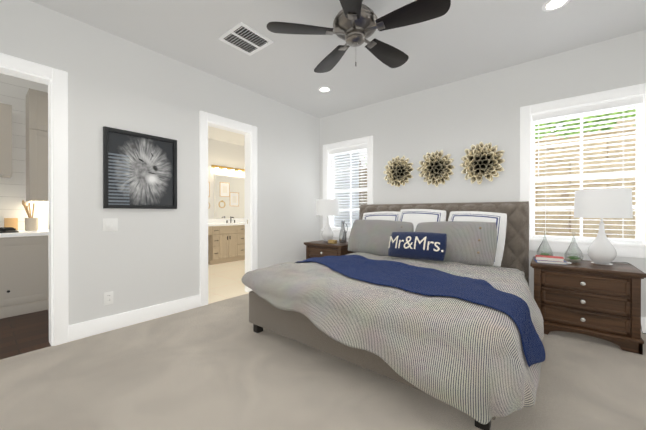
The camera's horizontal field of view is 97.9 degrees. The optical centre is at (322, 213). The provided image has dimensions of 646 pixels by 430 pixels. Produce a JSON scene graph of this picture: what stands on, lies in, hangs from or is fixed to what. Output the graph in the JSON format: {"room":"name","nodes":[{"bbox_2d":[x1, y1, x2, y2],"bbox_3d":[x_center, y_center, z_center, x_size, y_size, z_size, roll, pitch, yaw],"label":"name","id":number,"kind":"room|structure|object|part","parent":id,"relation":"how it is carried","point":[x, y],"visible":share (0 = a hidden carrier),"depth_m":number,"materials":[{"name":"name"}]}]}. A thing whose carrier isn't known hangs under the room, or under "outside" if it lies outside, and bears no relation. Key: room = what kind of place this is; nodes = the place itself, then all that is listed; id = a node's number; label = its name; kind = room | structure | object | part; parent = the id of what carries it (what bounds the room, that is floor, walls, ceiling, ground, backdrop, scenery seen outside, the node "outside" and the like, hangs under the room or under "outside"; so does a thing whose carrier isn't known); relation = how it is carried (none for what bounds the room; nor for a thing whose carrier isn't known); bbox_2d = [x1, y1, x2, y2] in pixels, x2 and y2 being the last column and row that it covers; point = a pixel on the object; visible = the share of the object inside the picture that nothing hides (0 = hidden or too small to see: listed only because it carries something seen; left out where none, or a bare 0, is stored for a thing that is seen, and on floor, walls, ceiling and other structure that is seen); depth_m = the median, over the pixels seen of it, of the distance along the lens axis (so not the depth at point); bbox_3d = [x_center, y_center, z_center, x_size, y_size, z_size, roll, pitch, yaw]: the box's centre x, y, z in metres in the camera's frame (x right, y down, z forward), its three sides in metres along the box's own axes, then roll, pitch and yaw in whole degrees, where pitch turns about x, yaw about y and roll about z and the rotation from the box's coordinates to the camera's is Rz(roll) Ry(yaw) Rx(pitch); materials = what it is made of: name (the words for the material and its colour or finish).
{"room":"bedroom","nodes":[
{"label":"bedroom","id":0,"kind":"room"},
{"bbox_2d":[0,73,47,229],"bbox_3d":[-4.008,-0.290,3.157,0.115,2.740,2.240,0,0,39],"label":"wall","id":1,"kind":"structure","parent":0,"point":[13,91],"depth_m":3.43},
{"bbox_2d":[24,88,47,203],"bbox_3d":[-3.333,-0.791,3.600,0.355,1.300,0.620,0,0,39],"label":"upper cabinet","id":2,"kind":"object","parent":1,"relation":"attached to","point":[36,101],"depth_m":3.31,"materials":[{"name":"beige wood"}]},
{"bbox_2d":[0,310,50,359],"bbox_3d":[-3.741,1.131,2.946,3.200,0.100,2.240,0,0,39],"label":"floor","id":3,"kind":"structure","parent":0,"point":[23,333],"depth_m":2.53,"materials":[{"name":"brown wood"}]},
{"bbox_2d":[0,236,48,318],"bbox_3d":[-3.487,0.665,3.160,0.675,0.830,0.775,0,0,39],"label":"base cabinet","id":4,"kind":"object","parent":3,"relation":"on","point":[24,273],"depth_m":3.00,"materials":[{"name":"beige wood"}]},
{"bbox_2d":[0,228,47,235],"bbox_3d":[-3.741,0.229,2.821,0.706,0.040,1.990,0,0,39],"label":"countertop","id":5,"kind":"structure","parent":4,"relation":"on","point":[28,231],"depth_m":3.05,"materials":[{"name":"white stone"}]},
{"bbox_2d":[0,0,356,325],"bbox_3d":[-1.148,-0.291,3.698,0.120,2.740,5.720,0,0,39],"label":"wall","id":6,"kind":"structure","parent":0,"point":[141,258],"depth_m":2.84,"materials":[{"name":"white paint"}]},
{"bbox_2d":[104,291,112,304],"bbox_3d":[-1.968,0.782,2.584,0.009,0.116,0.072,0,0,39],"label":"electrical outlet plate","id":7,"kind":"object","parent":6,"relation":"attached to","point":[108,298],"visible":1,"depth_m":2.58,"materials":[{"name":"white plastic"}]},
{"bbox_2d":[103,218,117,230],"bbox_3d":[-1.958,0.107,2.592,0.012,0.116,0.116,0,0,39],"label":"switch plate","id":8,"kind":"object","parent":6,"relation":"attached to","point":[110,224],"visible":1,"depth_m":2.59,"materials":[{"name":"white plastic"}]},
{"bbox_2d":[0,53,256,345],"bbox_3d":[-1.900,-0.049,2.770,0.160,2.260,2.970,0,0,39],"label":"door frame","id":9,"kind":"structure","parent":6,"relation":"attached to","point":[57,182],"depth_m":2.34,"materials":[{"name":"white wood"}]},
{"bbox_2d":[68,295,199,341],"bbox_3d":[-1.783,1.014,2.810,0.016,0.135,1.145,0,0,39],"label":"baseboard","id":10,"kind":"structure","parent":6,"relation":"attached to","point":[77,331],"depth_m":2.70,"materials":[{"name":"white wood"}]},
{"bbox_2d":[103,126,176,208],"bbox_3d":[-1.782,-0.413,2.790,0.032,0.740,0.640,0,0,39],"label":"framed picture","id":11,"kind":"object","parent":6,"relation":"attached to","point":[139,170],"visible":1,"depth_m":2.76},
{"bbox_2d":[208,139,244,218],"bbox_3d":[-2.720,-0.299,6.206,0.120,2.740,4.000,0,0,39],"label":"wall","id":12,"kind":"structure","parent":0,"point":[221,153],"depth_m":6.57,"materials":[{"name":"white paint"}]},
{"bbox_2d":[208,182,209,196],"bbox_3d":[-2.603,-0.529,6.240,0.006,0.340,0.200,0,0,39],"label":"picture","id":13,"kind":"object","parent":12,"relation":"attached to","point":[208,189],"visible":0.24,"depth_m":6.30,"materials":[{"name":"beige"}]},
{"bbox_2d":[211,165,234,174],"bbox_3d":[-2.284,-0.995,6.520,0.149,0.190,0.560,0,0,39],"label":"sconce","id":14,"kind":"object","parent":12,"relation":"attached to","point":[224,168],"visible":1,"depth_m":6.48,"materials":[{"name":"gold metal"}]},
{"bbox_2d":[208,220,243,223],"bbox_3d":[-2.552,0.180,6.296,0.020,0.098,3.390,0,0,39],"label":"backsplash","id":15,"kind":"structure","parent":12,"relation":"attached to","point":[209,221],"depth_m":6.49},
{"bbox_2d":[213,174,244,218],"bbox_3d":[-2.000,-0.379,6.964,0.033,1.005,1.515,0,0,39],"label":"bathroom mirror","id":16,"kind":"object","parent":12,"relation":"attached to","point":[228,196],"visible":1,"depth_m":6.68,"materials":[{"name":"white mirror"}]},
{"bbox_2d":[235,168,244,175],"bbox_3d":[-1.906,-0.996,6.986,0.149,0.190,0.560,0,0,39],"label":"sconce","id":17,"kind":"object","parent":12,"relation":"attached to","point":[239,171],"visible":0.42,"depth_m":6.81,"materials":[{"name":"white glass"}]},
{"bbox_2d":[208,260,248,303],"bbox_3d":[-1.585,1.124,5.292,2.800,0.100,3.800,0,0,39],"label":"floor","id":18,"kind":"structure","parent":0,"point":[224,281],"depth_m":4.46,"materials":[{"name":"tile"}]},
{"bbox_2d":[208,224,244,264],"bbox_3d":[-2.331,0.671,6.119,0.588,0.800,3.350,0,0,39],"label":"bathroom vanity","id":19,"kind":"object","parent":18,"relation":"on","point":[226,240],"depth_m":6.02,"materials":[{"name":"beige wood"}]},
{"bbox_2d":[208,220,244,227],"bbox_3d":[-2.326,0.249,6.114,0.600,0.040,3.390,0,0,39],"label":"countertop","id":20,"kind":"structure","parent":19,"relation":"on","point":[209,225],"depth_m":5.82,"materials":[{"name":"white stone"}]},
{"bbox_2d":[0,293,645,429],"bbox_3d":[0.170,1.134,1.961,4.120,0.100,4.670,0,0,39],"label":"floor carpet","id":21,"kind":"object","parent":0,"point":[221,365],"visible":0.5,"depth_m":1.76,"materials":[{"name":"beige carpet"}]},
{"bbox_2d":[304,240,354,258],"bbox_3d":[0.142,0.764,4.326,0.710,0.625,0.536,0,0,39],"label":"nightstand","id":22,"kind":"object","parent":21,"relation":"on","point":[319,248],"visible":0.38,"depth_m":4.14,"materials":[{"name":"brown wood"}]},
{"bbox_2d":[316,199,338,241],"bbox_3d":[0.075,0.111,4.447,0.372,0.680,0.372,0,0,39],"label":"lamp","id":23,"kind":"object","parent":22,"relation":"on","point":[327,207],"visible":0.96,"depth_m":4.32,"materials":[{"name":"white fabric"}]},
{"bbox_3d":[0.075,-0.087,4.446,0.372,0.245,0.372,0,0,39],"label":"lamp shade","id":24,"kind":"part","parent":23,"relation":"part of","materials":[{"name":"white fabric"}]},
{"bbox_2d":[328,239,336,243],"bbox_3d":[0.143,0.426,4.199,0.116,0.051,0.086,0,0,39],"label":"box","id":25,"kind":"object","parent":22,"relation":"on","point":[331,241],"visible":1,"depth_m":4.16,"materials":[{"name":"gold metal"}]},
{"bbox_2d":[339,221,347,242],"bbox_3d":[0.313,0.287,4.268,0.146,0.327,0.120,0,0,39],"label":"vase","id":26,"kind":"object","parent":22,"relation":"on","point":[342,236],"visible":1,"depth_m":4.24,"materials":[{"name":"clear glass"}]},
{"bbox_2d":[241,201,545,429],"bbox_3d":[0.747,0.479,2.720,2.220,1.205,2.361,0,0,39],"label":"bed","id":27,"kind":"object","parent":21,"relation":"on","point":[436,301],"visible":1,"depth_m":1.92,"materials":[{"name":"grey fabric"}]},
{"bbox_3d":[0.727,0.896,2.764,1.935,0.370,2.080,0,0,39],"label":"frame","id":28,"kind":"part","parent":27,"relation":"part of","materials":[{"name":"grey fabric"}]},
{"bbox_2d":[295,255,545,366],"bbox_3d":[0.577,0.638,2.505,2.215,0.313,1.328,0,0,39],"label":"throw","id":29,"kind":"object","parent":27,"relation":"on","point":[505,300],"depth_m":2.00,"materials":[{"name":"blue fabric"}]},
{"bbox_3d":[1.370,0.434,3.617,2.060,1.120,0.182,0,0,39],"label":"headboard","id":30,"kind":"part","parent":27,"relation":"part of","materials":[{"name":"grey fabric"}]},
{"bbox_2d":[530,256,645,354],"bbox_3d":[2.334,0.770,2.552,0.710,0.625,0.536,0,0,39],"label":"nightstand","id":31,"kind":"object","parent":21,"relation":"on","point":[586,297],"visible":0.9,"depth_m":2.33,"materials":[{"name":"brown wood"}]},
{"bbox_2d":[537,235,552,255],"bbox_3d":[2.210,0.320,2.803,0.132,0.270,0.132,0,0,39],"label":"terrarium","id":32,"kind":"object","parent":31,"relation":"on","point":[546,253],"visible":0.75,"depth_m":2.80,"materials":[{"name":"clear glass"}]},
{"bbox_2d":[534,255,566,264],"bbox_3d":[2.099,0.430,2.604,0.222,0.052,0.157,0,0,32],"label":"books","id":33,"kind":"object","parent":31,"relation":"on","point":[548,259],"visible":0.98,"depth_m":2.56,"materials":[{"name":"white paper"}]},
{"bbox_2d":[564,234,583,262],"bbox_3d":[2.317,0.318,2.600,0.135,0.276,0.135,0,0,39],"label":"terrarium","id":34,"kind":"object","parent":31,"relation":"on","point":[573,259],"visible":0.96,"depth_m":2.59,"materials":[{"name":"clear glass"}]},
{"bbox_2d":[566,256,579,262],"bbox_3d":[2.317,0.424,2.601,0.114,0.057,0.114,0,0,39],"label":"plant","id":35,"kind":"object","parent":34,"relation":"on","point":[573,259],"depth_m":2.58,"materials":[{"name":"green plant"}]},
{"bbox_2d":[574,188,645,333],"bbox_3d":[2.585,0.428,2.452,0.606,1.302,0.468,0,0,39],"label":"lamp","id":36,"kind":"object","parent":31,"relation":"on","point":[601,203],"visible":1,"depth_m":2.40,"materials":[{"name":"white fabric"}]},
{"bbox_3d":[2.464,-0.081,2.487,0.372,0.245,0.372,0,0,39],"label":"lamp shade","id":37,"kind":"part","parent":36,"relation":"part of","materials":[{"name":"white fabric"}]},
{"bbox_2d":[30,0,645,145],"bbox_3d":[-0.603,-1.720,3.318,7.040,0.120,5.820,0,0,39],"label":"ceiling","id":38,"kind":"structure","parent":0,"point":[461,40],"depth_m":2.67,"materials":[{"name":"white paint"}]},
{"bbox_2d":[218,22,272,55],"bbox_3d":[-0.737,-1.651,2.692,0.370,0.013,0.370,0,0,39],"label":"ceiling vent","id":39,"kind":"object","parent":38,"relation":"in","point":[245,38],"visible":1,"depth_m":2.68,"materials":[{"name":"white metal"}]},
{"bbox_2d":[318,86,330,91],"bbox_3d":[0.024,-1.656,3.775,0.180,0.010,0.180,0,0,39],"label":"recessed light","id":40,"kind":"object","parent":38,"relation":"in","point":[324,89],"visible":1,"depth_m":3.77,"materials":[{"name":"white"}]},
{"bbox_2d":[267,0,450,72],"bbox_3d":[0.283,-1.384,2.148,1.264,0.544,1.262,0,0,39],"label":"fan","id":41,"kind":"object","parent":38,"relation":"hanging from","point":[356,23],"visible":1,"depth_m":2.06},
{"bbox_3d":[0.246,-1.384,2.143,0.342,0.544,0.342,0,0,39],"label":"motor","id":42,"kind":"part","parent":41,"relation":"part of","materials":[{"name":"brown metal"}]},
{"bbox_2d":[542,0,569,11],"bbox_3d":[1.838,-1.652,2.217,0.180,0.010,0.180,0,0,39],"label":"recessed light","id":43,"kind":"object","parent":38,"relation":"in","point":[550,5],"visible":1,"depth_m":2.23,"materials":[{"name":"white"}]},
{"bbox_2d":[357,152,358,219],"bbox_3d":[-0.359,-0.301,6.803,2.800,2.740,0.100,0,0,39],"label":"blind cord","id":44,"kind":"structure","parent":0,"point":[357,152],"depth_m":5.92,"materials":[{"name":"white fabric"}]},
{"bbox_2d":[320,30,645,317],"bbox_3d":[1.545,-0.291,3.751,4.240,2.740,0.150,0,0,39],"label":"wall","id":45,"kind":"structure","parent":0,"point":[455,119],"depth_m":3.39,"materials":[{"name":"white paint"}]},
{"bbox_2d":[321,136,372,237],"bbox_3d":[0.419,-0.388,4.633,1.020,1.573,0.195,0,0,39],"label":"window","id":46,"kind":"structure","parent":45,"relation":"in","point":[368,141],"depth_m":4.68,"materials":[{"name":"white wood"}]},
{"bbox_2d":[329,144,366,228],"bbox_3d":[0.417,-0.406,4.630,0.766,1.340,0.073,0,0,39],"label":"window blind","id":47,"kind":"object","parent":46,"relation":"attached to","point":[350,150],"visible":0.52,"depth_m":4.62,"materials":[{"name":"white"}]},
{"bbox_3d":[0.462,-0.404,4.685,0.790,1.360,0.060,0,0,39],"label":"left window sash","id":48,"kind":"part","parent":46,"relation":"part of","materials":[{"name":"white wood"}]},
{"bbox_2d":[383,156,413,186],"bbox_3d":[1.041,-0.591,3.973,0.474,0.454,0.133,0,0,39],"label":"art","id":49,"kind":"object","parent":45,"relation":"attached to","point":[398,170],"visible":1,"depth_m":3.96,"materials":[{"name":"metal"}]},
{"bbox_2d":[417,150,454,186],"bbox_3d":[1.440,-0.580,3.651,0.485,0.484,0.133,0,0,39],"label":"art","id":50,"kind":"object","parent":45,"relation":"attached to","point":[435,169],"visible":1,"depth_m":3.64,"materials":[{"name":"metal"}]},
{"bbox_2d":[460,142,504,184],"bbox_3d":[1.854,-0.596,3.313,0.485,0.518,0.137,0,0,39],"label":"art","id":51,"kind":"object","parent":45,"relation":"attached to","point":[480,159],"visible":1,"depth_m":3.31,"materials":[{"name":"metal"}]},
{"bbox_2d":[520,83,645,257],"bbox_3d":[2.623,-0.382,2.849,1.070,1.573,0.195,0,0,39],"label":"window","id":52,"kind":"structure","parent":45,"relation":"in","point":[623,249],"depth_m":2.85,"materials":[{"name":"white"}]},
{"bbox_3d":[2.665,-0.399,2.902,0.840,1.360,0.060,0,0,39],"label":"right window sash","id":53,"kind":"part","parent":52,"relation":"part of","materials":[{"name":"white wood"}]},
{"bbox_2d":[532,96,642,242],"bbox_3d":[2.620,-0.401,2.846,0.816,1.340,0.073,0,0,39],"label":"window blind","id":54,"kind":"object","parent":52,"relation":"attached to","point":[598,108],"visible":0.85,"depth_m":2.82,"materials":[{"name":"white"}]},
{"bbox_2d":[641,317,645,332],"bbox_3d":[1.476,1.011,3.701,3.960,0.135,0.020,0,0,39],"label":"baseboard","id":55,"kind":"structure","parent":45,"relation":"attached to","point":[643,320],"depth_m":2.54,"materials":[{"name":"white"}]},
{"label":"outside","id":56,"kind":"structure","parent":0,"visible":0},
{"bbox_2d":[359,106,635,238],"bbox_3d":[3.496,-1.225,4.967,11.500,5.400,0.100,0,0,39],"label":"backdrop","id":57,"kind":"structure","parent":56,"point":[556,227],"depth_m":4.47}
]}

